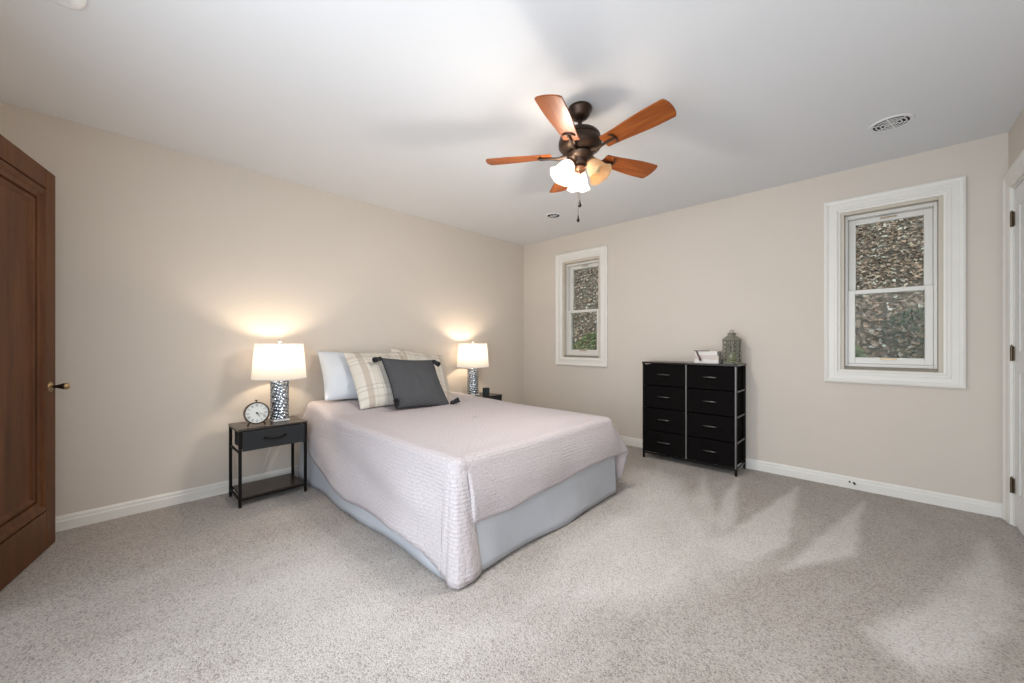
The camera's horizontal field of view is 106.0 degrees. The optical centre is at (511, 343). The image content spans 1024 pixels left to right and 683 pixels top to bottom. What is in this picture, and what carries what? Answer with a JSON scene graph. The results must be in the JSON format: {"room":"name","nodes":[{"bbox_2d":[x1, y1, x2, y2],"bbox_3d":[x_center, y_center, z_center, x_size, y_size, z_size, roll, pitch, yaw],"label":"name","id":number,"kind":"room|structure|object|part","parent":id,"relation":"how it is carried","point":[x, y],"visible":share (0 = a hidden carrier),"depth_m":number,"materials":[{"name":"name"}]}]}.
{"room":"bedroom","nodes":[
{"label":"bedroom","id":0,"kind":"room"},
{"bbox_2d":[0,101,0,133],"bbox_3d":[-1.387,-0.113,0.656,4.105,2.440,0.160,0,0,44],"label":"wall","id":1,"kind":"structure","parent":0,"point":[0,101],"depth_m":2.12,"materials":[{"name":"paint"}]},
{"bbox_2d":[0,134,69,590],"bbox_3d":[-2.317,0.086,1.822,0.115,2.027,0.765,0,0,-32],"label":"door","id":2,"kind":"structure","parent":1,"relation":"in","point":[27,189],"depth_m":1.92,"materials":[{"name":"brown wood"}]},
{"bbox_3d":[-2.344,0.034,1.806,0.043,1.716,0.561,0,0,-32],"label":"panel","id":3,"kind":"part","parent":2,"relation":"part of","materials":[{"name":"brown wood"}]},
{"bbox_3d":[-2.476,0.235,2.106,0.050,0.035,0.035,0,0,-32],"label":"knob","id":4,"kind":"part","parent":2,"relation":"part of","materials":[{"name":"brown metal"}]},
{"bbox_2d":[1,102,523,516],"bbox_3d":[-1.388,-0.113,3.751,0.160,2.440,4.645,0,0,44],"label":"wall","id":5,"kind":"structure","parent":0,"point":[171,265],"depth_m":2.77,"materials":[{"name":"paint"}]},
{"bbox_2d":[55,465,298,531],"bbox_3d":[-1.330,1.063,3.685,0.014,0.088,4.310,0,0,44],"label":"baseboard","id":6,"kind":"structure","parent":5,"relation":"attached to","point":[91,516],"depth_m":2.56,"materials":[{"name":"white paint"}]},
{"bbox_2d":[0,0,1023,245],"bbox_3d":[0.158,-1.393,2.282,4.425,0.120,4.645,0,0,44],"label":"ceiling","id":7,"kind":"structure","parent":0,"point":[398,105],"depth_m":1.99,"materials":[{"name":"paint"}]},
{"bbox_2d":[51,0,86,9],"bbox_3d":[-1.699,-1.313,1.456,0.128,0.038,0.128,0,0,44],"label":"smoke detector","id":8,"kind":"object","parent":7,"relation":"attached to","point":[70,4],"visible":1,"depth_m":1.48,"materials":[{"name":"white plastic"}]},
{"bbox_2d":[54,0,74,7],"bbox_3d":[-1.699,-1.295,1.456,0.068,0.002,0.068,0,0,44],"label":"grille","id":9,"kind":"object","parent":8,"relation":"attached to","point":[65,3],"depth_m":1.47,"materials":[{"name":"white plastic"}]},
{"bbox_2d":[546,213,560,217],"bbox_3d":[0.432,-1.329,4.018,0.160,0.006,0.160,0,0,38],"label":"ceiling vent","id":10,"kind":"object","parent":7,"relation":"in","point":[550,215],"visible":1,"depth_m":4.01,"materials":[{"name":"metal"}]},
{"bbox_2d":[486,94,675,221],"bbox_3d":[0.406,-1.014,2.159,1.019,0.638,1.043,0,0,44],"label":"ceiling fan","id":11,"kind":"object","parent":7,"relation":"hanging from","point":[579,142],"visible":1,"depth_m":2.11,"materials":[{"name":"brown wood"}]},
{"bbox_3d":[0.038,-1.071,2.248,0.383,0.007,0.132,0,12,11],"label":"blade","id":12,"kind":"part","parent":11,"relation":"part of","materials":[{"name":"brown wood"}]},
{"bbox_3d":[0.230,-1.062,2.214,0.163,0.032,0.078,0,12,11],"label":"blade arm","id":13,"kind":"part","parent":11,"relation":"part of","materials":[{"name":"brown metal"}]},
{"bbox_3d":[0.233,-1.083,1.866,0.132,0.007,0.383,13,4,25],"label":"blade","id":14,"kind":"part","parent":11,"relation":"part of","materials":[{"name":"brown wood"}]},
{"bbox_3d":[0.345,-1.071,2.534,0.132,0.007,0.383,-12,1,-6],"label":"blade","id":15,"kind":"part","parent":11,"relation":"part of","materials":[{"name":"brown wood"}]},
{"bbox_3d":[0.274,-0.953,2.132,0.131,0.137,0.133,0,0,21],"label":"lamp shade","id":16,"kind":"part","parent":11,"relation":"part of","materials":[{"name":"white glass"}]},
{"bbox_3d":[0.315,-1.067,2.041,0.078,0.032,0.163,13,4,25],"label":"blade arm","id":17,"kind":"part","parent":11,"relation":"part of","materials":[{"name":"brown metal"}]},
{"bbox_3d":[0.395,-0.953,2.303,0.135,0.137,0.132,0,0,44],"label":"lamp shade","id":18,"kind":"part","parent":11,"relation":"part of","materials":[{"name":"white glass"}]},
{"bbox_3d":[0.479,-0.953,2.118,0.137,0.137,0.133,0,0,44],"label":"lamp shade","id":19,"kind":"part","parent":11,"relation":"part of","materials":[{"name":"orange glass"}]},
{"bbox_3d":[0.529,-1.062,2.250,0.163,0.032,0.078,0,-12,-25],"label":"blade arm","id":20,"kind":"part","parent":11,"relation":"part of","materials":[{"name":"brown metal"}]},
{"bbox_3d":[0.486,-1.067,2.062,0.078,0.032,0.163,15,-12,-39],"label":"blade arm","id":21,"kind":"part","parent":11,"relation":"part of","materials":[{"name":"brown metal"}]},
{"bbox_3d":[0.703,-1.071,2.335,0.383,0.007,0.132,0,-12,-25],"label":"blade","id":22,"kind":"part","parent":11,"relation":"part of","materials":[{"name":"brown wood"}]},
{"bbox_3d":[0.614,-1.083,1.915,0.132,0.007,0.383,15,-12,-39],"label":"blade","id":23,"kind":"part","parent":11,"relation":"part of","materials":[{"name":"brown wood"}]},
{"bbox_2d":[868,113,915,132],"bbox_3d":[2.296,-1.329,2.336,0.205,0.006,0.205,0,0,26],"label":"ceiling vent","id":24,"kind":"object","parent":7,"relation":"in","point":[894,122],"visible":1,"depth_m":2.33,"materials":[{"name":"metal"}]},
{"bbox_2d":[873,116,909,131],"bbox_3d":[2.296,-1.328,2.336,0.166,0.002,0.146,0,0,26],"label":"grille","id":25,"kind":"object","parent":24,"relation":"attached to","point":[889,123],"depth_m":2.33,"materials":[{"name":"white plastic"}]},
{"bbox_2d":[0,445,1023,682],"bbox_3d":[0.160,1.157,2.183,4.285,0.100,4.505,0,0,44],"label":"floor","id":26,"kind":"structure","parent":0,"point":[688,572],"depth_m":1.71,"materials":[{"name":"carpet"}]},
{"bbox_2d":[228,415,307,508],"bbox_3d":[-1.780,0.843,2.829,0.341,0.528,0.432,0,0,44],"label":"nightstand","id":27,"kind":"object","parent":26,"relation":"on","point":[271,434],"visible":1,"depth_m":2.77,"materials":[{"name":"laminate"}]},
{"bbox_3d":[-2.036,0.844,2.790,0.018,0.501,0.018,0,0,44],"label":"leg","id":28,"kind":"part","parent":27,"relation":"part of","materials":[{"name":"black metal"}]},
{"bbox_3d":[-1.932,1.055,2.692,0.267,0.012,0.012,0,0,44],"label":"frame rail","id":29,"kind":"part","parent":27,"relation":"part of","materials":[{"name":"black metal"}]},
{"bbox_3d":[-1.829,0.844,2.593,0.018,0.501,0.018,0,0,44],"label":"leg","id":30,"kind":"part","parent":27,"relation":"part of","materials":[{"name":"black metal"}]},
{"bbox_2d":[243,400,269,426],"bbox_3d":[-1.790,0.485,2.700,0.152,0.179,0.070,0,0,-44],"label":"alarm clock","id":31,"kind":"object","parent":27,"relation":"on","point":[256,412],"visible":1,"depth_m":2.68,"materials":[{"name":"white metal"}]},
{"bbox_2d":[232,473,303,498],"bbox_3d":[-1.792,1.042,2.840,0.298,0.012,0.387,0,0,44],"label":"shelf","id":32,"kind":"object","parent":27,"relation":"attached to","point":[258,488],"depth_m":2.81,"materials":[{"name":"laminate"}]},
{"bbox_3d":[-1.784,0.664,2.832,0.301,0.134,0.387,0,0,44],"label":"drawer","id":33,"kind":"part","parent":27,"relation":"part of","materials":[{"name":"grey fabric"}]},
{"bbox_3d":[-1.688,1.055,2.741,0.012,0.012,0.389,0,0,44],"label":"frame rail","id":34,"kind":"part","parent":27,"relation":"part of","materials":[{"name":"black metal"}]},
{"bbox_3d":[-1.667,0.659,2.721,0.028,0.022,0.144,0,0,44],"label":"handle","id":35,"kind":"part","parent":27,"relation":"part of","materials":[{"name":"black metal"}]},
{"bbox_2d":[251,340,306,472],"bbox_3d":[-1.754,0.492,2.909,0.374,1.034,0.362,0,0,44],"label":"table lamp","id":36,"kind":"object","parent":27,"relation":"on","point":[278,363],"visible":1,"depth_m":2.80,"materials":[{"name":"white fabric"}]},
{"bbox_3d":[-1.750,0.132,2.905,0.358,0.262,0.358,0,0,44],"label":"lamp shade","id":37,"kind":"part","parent":36,"relation":"part of","materials":[{"name":"white fabric"}]},
{"bbox_3d":[-1.750,0.001,2.905,0.318,0.004,0.318,0,0,44],"label":"shade trim","id":38,"kind":"part","parent":36,"relation":"part of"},
{"bbox_3d":[-1.750,0.263,2.905,0.362,0.004,0.362,0,0,44],"label":"shade trim","id":39,"kind":"part","parent":36,"relation":"part of","materials":[{"name":"white fabric"}]},
{"bbox_3d":[-1.755,0.844,3.086,0.018,0.501,0.018,0,0,44],"label":"leg","id":40,"kind":"part","parent":27,"relation":"part of","materials":[{"name":"black metal"}]},
{"bbox_3d":[-1.548,0.844,2.889,0.018,0.501,0.018,0,0,44],"label":"leg","id":41,"kind":"part","parent":27,"relation":"part of","materials":[{"name":"black metal"}]},
{"bbox_2d":[298,442,615,578],"bbox_3d":[-0.477,0.830,3.013,2.097,0.555,1.569,0,0,44],"label":"bed","id":42,"kind":"object","parent":26,"relation":"on","point":[499,535],"visible":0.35,"depth_m":2.26,"materials":[{"name":"fabric"}]},
{"bbox_3d":[-0.996,0.935,2.455,2.054,0.336,0.080,0,0,42],"label":"skirt panel","id":43,"kind":"part","parent":42,"relation":"part of","materials":[{"name":"fabric"}]},
{"bbox_2d":[301,391,628,589],"bbox_3d":[-0.416,0.785,2.974,2.019,0.634,1.716,0,0,44],"label":"quilt","id":44,"kind":"object","parent":42,"relation":"on","point":[429,474],"visible":0.91,"depth_m":2.21,"materials":[{"name":"fabric"}]},
{"bbox_2d":[317,351,357,400],"bbox_3d":[-1.327,0.277,3.380,0.675,0.431,0.300,0,0,-43],"label":"pillow","id":45,"kind":"object","parent":44,"relation":"on","point":[337,377],"visible":0.35,"depth_m":3.18,"materials":[{"name":"white fabric"}]},
{"bbox_2d":[343,352,404,409],"bbox_3d":[-1.105,0.298,3.326,0.350,0.453,0.566,0,0,44],"label":"plaid pillow","id":46,"kind":"object","parent":44,"relation":"on","point":[372,385],"visible":0.63,"depth_m":3.18,"materials":[{"name":"beige fabric"}]},
{"bbox_2d":[372,357,459,409],"bbox_3d":[-0.807,0.330,3.297,0.634,0.440,0.410,0,0,-45],"label":"cushion","id":47,"kind":"object","parent":44,"relation":"on","point":[413,383],"visible":1,"depth_m":3.24,"materials":[{"name":"grey fabric"}]},
{"bbox_2d":[390,347,452,399],"bbox_3d":[-0.851,0.301,3.659,0.623,0.527,0.350,0,0,-39],"label":"plaid pillow","id":48,"kind":"object","parent":44,"relation":"on","point":[440,371],"visible":0.33,"depth_m":3.70,"materials":[{"name":"beige fabric"}]},
{"bbox_3d":[0.280,0.933,2.311,0.032,0.332,1.407,0,0,44],"label":"skirt panel","id":49,"kind":"part","parent":42,"relation":"part of","materials":[{"name":"fabric"}]},
{"bbox_2d":[475,392,501,400],"bbox_3d":[-0.361,0.843,4.323,0.341,0.528,0.432,0,0,44],"label":"nightstand","id":50,"kind":"object","parent":26,"relation":"on","point":[492,395],"visible":0.08,"depth_m":4.32,"materials":[{"name":"black wood"}]},
{"bbox_2d":[457,341,488,395],"bbox_3d":[-0.443,0.492,4.332,0.374,1.034,0.362,0,0,44],"label":"table lamp","id":51,"kind":"object","parent":50,"relation":"on","point":[472,356],"visible":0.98,"depth_m":4.21,"materials":[{"name":"white fabric"}]},
{"bbox_3d":[-0.439,0.132,4.328,0.358,0.262,0.358,0,0,44],"label":"lamp shade","id":52,"kind":"part","parent":51,"relation":"part of","materials":[{"name":"white fabric"}]},
{"bbox_2d":[483,387,489,395],"bbox_3d":[-0.285,0.534,4.251,0.080,0.088,0.080,0,0,44],"label":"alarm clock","id":53,"kind":"object","parent":50,"relation":"on","point":[486,391],"visible":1,"depth_m":4.22,"materials":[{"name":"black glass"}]},
{"bbox_3d":[-0.365,0.664,4.326,0.301,0.134,0.387,0,0,44],"label":"drawer","id":54,"kind":"part","parent":50,"relation":"part of","materials":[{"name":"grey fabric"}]},
{"bbox_2d":[642,361,745,476],"bbox_3d":[1.663,0.642,3.577,0.826,0.930,0.323,0,0,44],"label":"dresser","id":55,"kind":"object","parent":26,"relation":"on","point":[693,411],"visible":1,"depth_m":3.42,"materials":[{"name":"black fabric"}]},
{"bbox_3d":[1.285,0.645,3.759,0.018,0.904,0.018,0,0,44],"label":"leg","id":56,"kind":"part","parent":55,"relation":"part of","materials":[{"name":"black metal"}]},
{"bbox_3d":[1.523,0.509,3.719,0.376,0.208,0.285,0,0,44],"label":"drawer","id":57,"kind":"part","parent":55,"relation":"part of","materials":[{"name":"black fabric"}]},
{"bbox_3d":[1.523,0.724,3.719,0.376,0.208,0.285,0,0,44],"label":"drawer","id":58,"kind":"part","parent":55,"relation":"part of","materials":[{"name":"black fabric"}]},
{"bbox_3d":[1.523,0.938,3.719,0.376,0.205,0.285,0,0,44],"label":"drawer","id":59,"kind":"part","parent":55,"relation":"part of","materials":[{"name":"black fabric"}]},
{"bbox_3d":[1.523,0.299,3.719,0.376,0.197,0.285,0,0,44],"label":"drawer","id":60,"kind":"part","parent":55,"relation":"part of","materials":[{"name":"black fabric"}]},
{"bbox_3d":[1.574,0.619,3.484,0.012,0.852,0.018,0,0,44],"label":"post","id":61,"kind":"part","parent":55,"relation":"part of","materials":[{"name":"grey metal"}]},
{"bbox_3d":[1.574,1.054,3.484,0.779,0.014,0.012,0,0,44],"label":"rail","id":62,"kind":"part","parent":55,"relation":"part of","materials":[{"name":"black metal"}]},
{"bbox_2d":[694,359,722,363],"bbox_3d":[1.769,0.159,3.470,0.200,0.036,0.141,0,0,44],"label":"book","id":63,"kind":"object","parent":55,"relation":"on","point":[713,361],"visible":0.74,"depth_m":3.41,"materials":[{"name":"paper"}]},
{"bbox_2d":[695,355,721,359],"bbox_3d":[1.769,0.123,3.470,0.192,0.034,0.137,0,0,41],"label":"book","id":64,"kind":"object","parent":63,"relation":"on","point":[718,357],"visible":0.87,"depth_m":3.41,"materials":[{"name":"white paper"}]},
{"bbox_2d":[695,351,721,355],"bbox_3d":[1.769,0.088,3.470,0.131,0.036,0.184,0,0,-44],"label":"book","id":65,"kind":"object","parent":64,"relation":"on","point":[715,353],"visible":0.97,"depth_m":3.42,"materials":[{"name":"paper"}]},
{"bbox_3d":[1.812,0.299,3.445,0.376,0.197,0.285,0,0,44],"label":"drawer","id":66,"kind":"part","parent":55,"relation":"part of","materials":[{"name":"black fabric"}]},
{"bbox_3d":[1.812,0.509,3.445,0.376,0.208,0.285,0,0,44],"label":"drawer","id":67,"kind":"part","parent":55,"relation":"part of","materials":[{"name":"black fabric"}]},
{"bbox_3d":[1.812,0.724,3.445,0.376,0.208,0.285,0,0,44],"label":"drawer","id":68,"kind":"part","parent":55,"relation":"part of","materials":[{"name":"black fabric"}]},
{"bbox_3d":[1.812,0.938,3.445,0.376,0.205,0.285,0,0,44],"label":"drawer","id":69,"kind":"part","parent":55,"relation":"part of","materials":[{"name":"black fabric"}]},
{"bbox_2d":[722,330,741,363],"bbox_3d":[1.919,0.029,3.370,0.146,0.295,0.168,0,0,24],"label":"lantern","id":70,"kind":"object","parent":55,"relation":"on","point":[731,337],"visible":0.93,"depth_m":3.33,"materials":[{"name":"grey metal"}]},
{"bbox_3d":[1.867,0.069,3.332,0.070,0.192,0.044,0,0,24],"label":"lattice panel","id":71,"kind":"part","parent":70,"relation":"part of","materials":[{"name":"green metal"}]},
{"bbox_3d":[1.913,0.069,3.433,0.080,0.193,0.008,0,0,-7],"label":"lattice panel","id":72,"kind":"part","parent":70,"relation":"part of","materials":[{"name":"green metal"}]},
{"bbox_2d":[726,352,737,360],"bbox_3d":[1.920,0.115,3.369,0.092,0.095,0.085,0,0,44],"label":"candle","id":73,"kind":"object","parent":70,"relation":"in","point":[730,355],"visible":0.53,"depth_m":3.34,"materials":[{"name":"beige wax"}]},
{"bbox_3d":[1.926,0.068,3.306,0.071,0.192,0.044,0,0,24],"label":"lattice panel","id":74,"kind":"part","parent":70,"relation":"part of","materials":[{"name":"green metal"}]},
{"bbox_3d":[1.857,0.622,3.203,0.011,0.850,0.001,0,0,44],"label":"post","id":75,"kind":"part","parent":55,"relation":"part of","materials":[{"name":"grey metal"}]},
{"bbox_3d":[1.863,0.645,3.209,0.018,0.904,0.018,0,0,44],"label":"leg","id":76,"kind":"part","parent":55,"relation":"part of","materials":[{"name":"black metal"}]},
{"bbox_3d":[2.055,0.645,3.411,0.018,0.904,0.018,0,0,44],"label":"leg","id":77,"kind":"part","parent":55,"relation":"part of","materials":[{"name":"black metal"}]},
{"bbox_2d":[524,132,1008,503],"bbox_3d":[1.702,-0.113,3.907,4.105,2.440,0.160,0,0,44],"label":"wall","id":78,"kind":"structure","parent":0,"point":[751,265],"depth_m":3.24,"materials":[{"name":"paint"}]},
{"bbox_2d":[555,245,607,366],"bbox_3d":[0.871,-0.421,4.678,0.726,1.380,0.188,0,0,44],"label":"window","id":79,"kind":"structure","parent":78,"relation":"in","point":[566,263],"depth_m":4.71,"materials":[{"name":"white paint"}]},
{"bbox_3d":[0.889,-0.418,4.697,0.483,1.134,0.095,0,0,44],"label":"frame","id":80,"kind":"part","parent":79,"relation":"part of","materials":[{"name":"white plastic"}]},
{"bbox_3d":[0.878,-0.142,4.685,0.446,0.533,0.036,0,0,44],"label":"sash","id":81,"kind":"part","parent":79,"relation":"part of","materials":[{"name":"white plastic"}]},
{"bbox_3d":[0.903,-0.668,4.712,0.446,0.580,0.030,0,0,44],"label":"sash","id":82,"kind":"part","parent":79,"relation":"part of","materials":[{"name":"white plastic"}]},
{"bbox_2d":[620,435,1001,517],"bbox_3d":[1.635,1.063,3.852,4.083,0.088,0.014,0,0,44],"label":"baseboard","id":83,"kind":"structure","parent":78,"relation":"attached to","point":[984,507],"depth_m":2.84,"materials":[{"name":"white paint"}]},
{"bbox_2d":[824,175,965,388],"bbox_3d":[2.788,-0.404,2.857,0.730,1.406,0.188,0,0,44],"label":"window","id":84,"kind":"structure","parent":78,"relation":"in","point":[942,203],"depth_m":2.75,"materials":[{"name":"white paint"}]},
{"bbox_3d":[2.820,-0.668,2.891,0.450,0.580,0.030,0,0,44],"label":"sash","id":85,"kind":"part","parent":84,"relation":"part of","materials":[{"name":"white plastic"}]},
{"bbox_3d":[2.795,-0.128,2.864,0.450,0.563,0.036,0,0,44],"label":"sash","id":86,"kind":"part","parent":84,"relation":"part of","materials":[{"name":"white plastic"}]},
{"bbox_3d":[2.806,-0.403,2.876,0.487,1.164,0.095,0,0,44],"label":"frame","id":87,"kind":"part","parent":84,"relation":"part of","materials":[{"name":"white plastic"}]},
{"bbox_2d":[1009,108,1023,182],"bbox_3d":[1.703,-0.113,0.813,0.160,2.440,4.645,0,0,44],"label":"wall","id":88,"kind":"structure","parent":0,"point":[1016,133],"depth_m":2.29,"materials":[{"name":"paint"}]},
{"bbox_2d":[1002,150,1023,535],"bbox_3d":[2.833,0.029,2.022,0.188,2.155,0.975,0,0,44],"label":"door","id":89,"kind":"structure","parent":88,"relation":"in","point":[1012,191],"depth_m":2.34,"materials":[{"name":"white paint"}]},
{"bbox_3d":[2.801,0.083,2.053,0.038,2.025,0.739,0,0,44],"label":"panel","id":90,"kind":"part","parent":89,"relation":"part of","materials":[{"name":"white paint"}]},
{"label":"outside","id":91,"kind":"structure","parent":0,"visible":0},
{"bbox_2d":[573,216,923,357],"bbox_3d":[3.636,-2.741,8.581,15.450,7.506,8.550,0,0,44],"label":"hillside","id":92,"kind":"structure","parent":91,"point":[920,224],"depth_m":4.80,"materials":[{"name":"soil"}]},
{"bbox_2d":[573,332,596,349],"bbox_3d":[1.093,0.222,6.264,0.818,0.842,0.830,0,0,44],"label":"shrub","id":93,"kind":"object","parent":92,"relation":"on","point":[579,343],"visible":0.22,"depth_m":6.33,"materials":[{"name":"green plant"}]},
{"bbox_2d":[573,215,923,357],"bbox_3d":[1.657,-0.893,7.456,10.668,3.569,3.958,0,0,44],"label":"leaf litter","id":94,"kind":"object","parent":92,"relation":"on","point":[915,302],"visible":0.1,"depth_m":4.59,"materials":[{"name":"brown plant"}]},
{"bbox_2d":[855,345,866,356],"bbox_3d":[3.515,0.143,3.991,0.272,0.294,0.269,0,0,44],"label":"shrub","id":95,"kind":"object","parent":92,"relation":"on","point":[857,348],"visible":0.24,"depth_m":3.96,"materials":[{"name":"green plant"}]},
{"bbox_2d":[878,307,923,357],"bbox_3d":[4.088,-0.095,3.868,0.617,0.562,0.623,0,0,44],"label":"shrub","id":96,"kind":"object","parent":92,"relation":"on","point":[918,311],"visible":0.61,"depth_m":3.92,"materials":[{"name":"green plant"}]},
{"bbox_3d":[4.010,-0.084,3.788,0.331,0.283,0.276,0,0,-5],"label":"stem","id":97,"kind":"part","parent":96,"relation":"part of","materials":[{"name":"brown plant"}]}
]}

